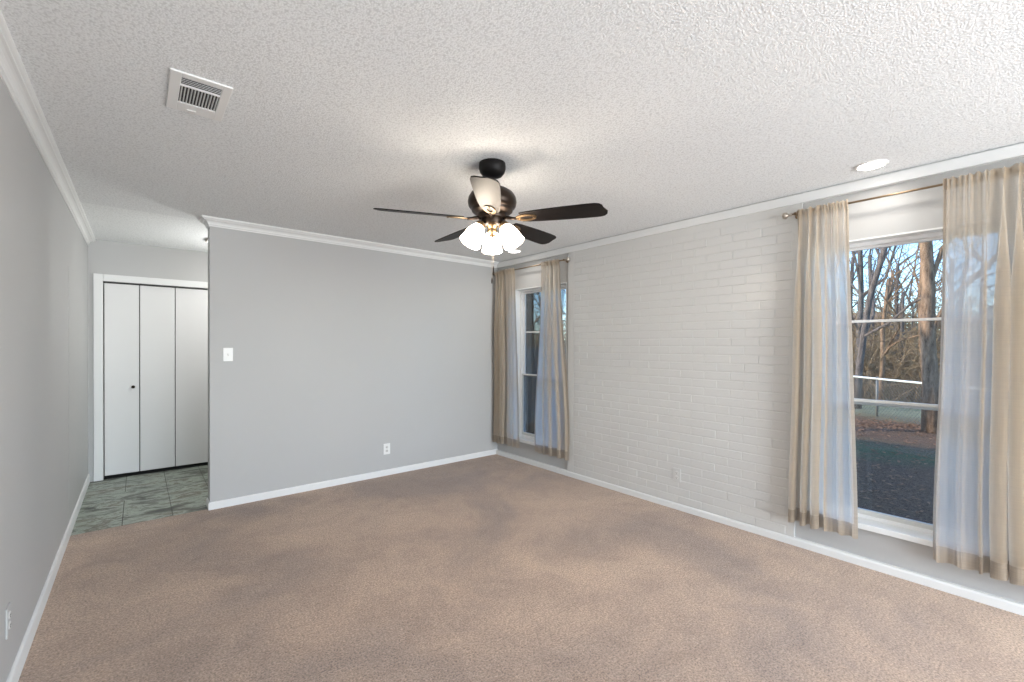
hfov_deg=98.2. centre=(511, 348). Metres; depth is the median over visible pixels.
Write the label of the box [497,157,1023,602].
wall
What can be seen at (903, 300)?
bare tree
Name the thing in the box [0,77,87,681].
wall
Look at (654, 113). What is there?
ceiling
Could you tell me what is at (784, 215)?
curtain rod
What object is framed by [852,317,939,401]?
thicket
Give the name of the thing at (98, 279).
trim
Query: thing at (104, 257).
wall
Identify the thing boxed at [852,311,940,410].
thicket
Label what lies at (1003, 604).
baseboard
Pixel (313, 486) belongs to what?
baseboard
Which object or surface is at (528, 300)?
window
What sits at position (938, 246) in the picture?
bare tree
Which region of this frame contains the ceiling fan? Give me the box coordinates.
[373,158,607,282]
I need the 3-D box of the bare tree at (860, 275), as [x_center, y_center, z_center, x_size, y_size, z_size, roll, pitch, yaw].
[10.939,-5.610,15.103,9.273,14.579,11.162,0,0,37]
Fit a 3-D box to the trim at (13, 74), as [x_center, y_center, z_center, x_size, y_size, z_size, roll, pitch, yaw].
[-1.281,-1.034,0.957,0.058,0.070,9.126,0,0,-40]
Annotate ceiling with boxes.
[0,0,1023,261]
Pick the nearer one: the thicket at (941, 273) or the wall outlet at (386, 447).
the wall outlet at (386, 447)
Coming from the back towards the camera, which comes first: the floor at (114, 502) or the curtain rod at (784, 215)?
the floor at (114, 502)
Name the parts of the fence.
post, rail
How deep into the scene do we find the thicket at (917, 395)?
13.14 m
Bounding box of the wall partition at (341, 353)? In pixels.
[208,226,497,501]
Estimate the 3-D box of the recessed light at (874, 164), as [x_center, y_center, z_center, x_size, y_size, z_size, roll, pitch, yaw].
[2.091,-1.063,2.580,0.156,0.008,0.156,0,0,-40]
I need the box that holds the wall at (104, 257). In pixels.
[88,239,207,481]
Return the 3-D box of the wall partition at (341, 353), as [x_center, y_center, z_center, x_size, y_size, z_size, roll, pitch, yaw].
[-1.331,0.159,4.800,3.238,2.500,0.142,0,0,-40]
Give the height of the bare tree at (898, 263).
12.365 m
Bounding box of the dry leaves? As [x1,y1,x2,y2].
[855,414,935,520]
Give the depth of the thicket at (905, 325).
17.00 m
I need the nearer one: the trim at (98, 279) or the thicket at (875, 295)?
the trim at (98, 279)
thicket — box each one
[850,265,941,368]
[851,261,941,377]
[852,302,940,400]
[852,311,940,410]
[852,317,939,385]
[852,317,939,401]
[852,331,936,399]
[853,273,941,334]
[853,275,940,348]
[853,295,939,352]
[854,342,940,402]
[863,326,940,401]
[872,349,939,402]
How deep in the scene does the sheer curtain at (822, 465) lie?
2.90 m
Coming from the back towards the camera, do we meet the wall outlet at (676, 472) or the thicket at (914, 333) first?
the thicket at (914, 333)
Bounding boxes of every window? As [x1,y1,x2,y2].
[515,282,566,445]
[849,227,942,546]
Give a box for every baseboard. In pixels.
[6,474,89,681]
[206,449,497,510]
[496,450,1023,615]
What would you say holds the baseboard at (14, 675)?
attached to the wall at (44, 459)
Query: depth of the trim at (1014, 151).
2.93 m
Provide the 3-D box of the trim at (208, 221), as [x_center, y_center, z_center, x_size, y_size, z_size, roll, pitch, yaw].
[-1.407,-1.056,4.688,3.096,0.070,0.200,0,0,-40]
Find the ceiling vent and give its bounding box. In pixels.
[166,68,232,121]
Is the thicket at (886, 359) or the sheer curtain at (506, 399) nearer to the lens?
the sheer curtain at (506, 399)
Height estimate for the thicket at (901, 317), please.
3.369 m
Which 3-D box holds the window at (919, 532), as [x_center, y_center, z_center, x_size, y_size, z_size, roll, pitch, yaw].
[2.384,0.222,2.731,0.216,1.835,0.932,0,0,-40]
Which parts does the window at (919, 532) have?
sill, sash, sash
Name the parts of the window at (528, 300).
sill, sash, glass pane, sash, glass pane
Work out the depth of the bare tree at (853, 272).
18.61 m
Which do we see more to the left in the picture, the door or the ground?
the door
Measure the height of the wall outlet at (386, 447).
0.115 m
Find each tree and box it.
[849,245,940,387]
[850,246,896,398]
[850,249,939,333]
[851,240,942,399]
[851,243,941,370]
[851,244,941,357]
[854,247,941,408]
[855,246,941,344]
[856,247,936,333]
[864,241,941,306]
[900,243,941,402]
[919,241,942,433]
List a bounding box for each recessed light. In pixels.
[507,249,520,252]
[854,159,888,170]
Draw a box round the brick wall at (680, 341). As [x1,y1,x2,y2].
[567,193,802,536]
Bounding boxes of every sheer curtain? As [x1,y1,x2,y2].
[493,268,519,447]
[535,259,569,460]
[788,199,857,538]
[933,162,1023,585]
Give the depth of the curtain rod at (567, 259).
4.98 m
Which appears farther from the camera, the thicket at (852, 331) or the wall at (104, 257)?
the thicket at (852, 331)
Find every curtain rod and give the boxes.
[492,257,569,275]
[782,183,942,218]
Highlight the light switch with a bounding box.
[223,348,232,360]
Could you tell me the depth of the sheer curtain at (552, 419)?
4.80 m
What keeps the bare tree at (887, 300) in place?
on the ground
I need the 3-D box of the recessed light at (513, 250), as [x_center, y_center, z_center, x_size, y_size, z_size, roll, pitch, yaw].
[0.025,-1.083,4.952,0.156,0.008,0.156,0,0,-40]
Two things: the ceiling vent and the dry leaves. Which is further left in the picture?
the ceiling vent
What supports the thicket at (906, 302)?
on the ground
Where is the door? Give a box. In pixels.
[103,281,207,475]
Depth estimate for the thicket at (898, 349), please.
12.39 m
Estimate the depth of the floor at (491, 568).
2.40 m
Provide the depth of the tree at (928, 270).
8.65 m
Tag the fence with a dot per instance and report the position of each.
(877, 379)
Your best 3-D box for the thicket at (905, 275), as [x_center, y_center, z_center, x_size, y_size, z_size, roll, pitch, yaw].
[17.281,-0.216,20.457,11.421,5.653,8.505,0,0,5]
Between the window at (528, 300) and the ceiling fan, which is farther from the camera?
the window at (528, 300)
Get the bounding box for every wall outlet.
[5,602,10,638]
[383,443,389,454]
[673,467,680,482]
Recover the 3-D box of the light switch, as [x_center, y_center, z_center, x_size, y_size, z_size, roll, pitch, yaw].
[-2.419,0.053,3.778,0.072,0.115,0.018,0,0,-40]
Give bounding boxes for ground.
[854,396,936,523]
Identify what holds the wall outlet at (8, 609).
attached to the wall at (44, 459)
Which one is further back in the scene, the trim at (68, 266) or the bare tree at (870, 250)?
the bare tree at (870, 250)
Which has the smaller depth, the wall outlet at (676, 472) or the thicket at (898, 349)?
the wall outlet at (676, 472)
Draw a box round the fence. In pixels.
[853,376,921,423]
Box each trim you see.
[0,9,95,245]
[68,266,68,425]
[93,273,207,481]
[199,215,498,267]
[496,142,1023,267]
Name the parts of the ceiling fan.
blade, blade, lamp shade, iron arm, blade, lamp shade, iron arm, lamp shade, blade, blade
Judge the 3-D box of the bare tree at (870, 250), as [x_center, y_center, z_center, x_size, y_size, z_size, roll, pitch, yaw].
[11.994,-3.287,14.054,12.538,11.018,8.865,0,0,-29]
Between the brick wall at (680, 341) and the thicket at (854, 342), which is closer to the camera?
the brick wall at (680, 341)
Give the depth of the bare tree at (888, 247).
20.09 m
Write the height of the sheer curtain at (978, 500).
2.144 m
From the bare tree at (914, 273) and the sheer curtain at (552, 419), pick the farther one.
the bare tree at (914, 273)
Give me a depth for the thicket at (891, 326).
14.30 m
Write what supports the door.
in the wall at (104, 257)
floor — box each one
[18,454,1023,681]
[71,457,207,535]
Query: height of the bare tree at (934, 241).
11.675 m
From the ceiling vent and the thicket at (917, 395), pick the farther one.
the thicket at (917, 395)
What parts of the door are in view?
panel, panel, panel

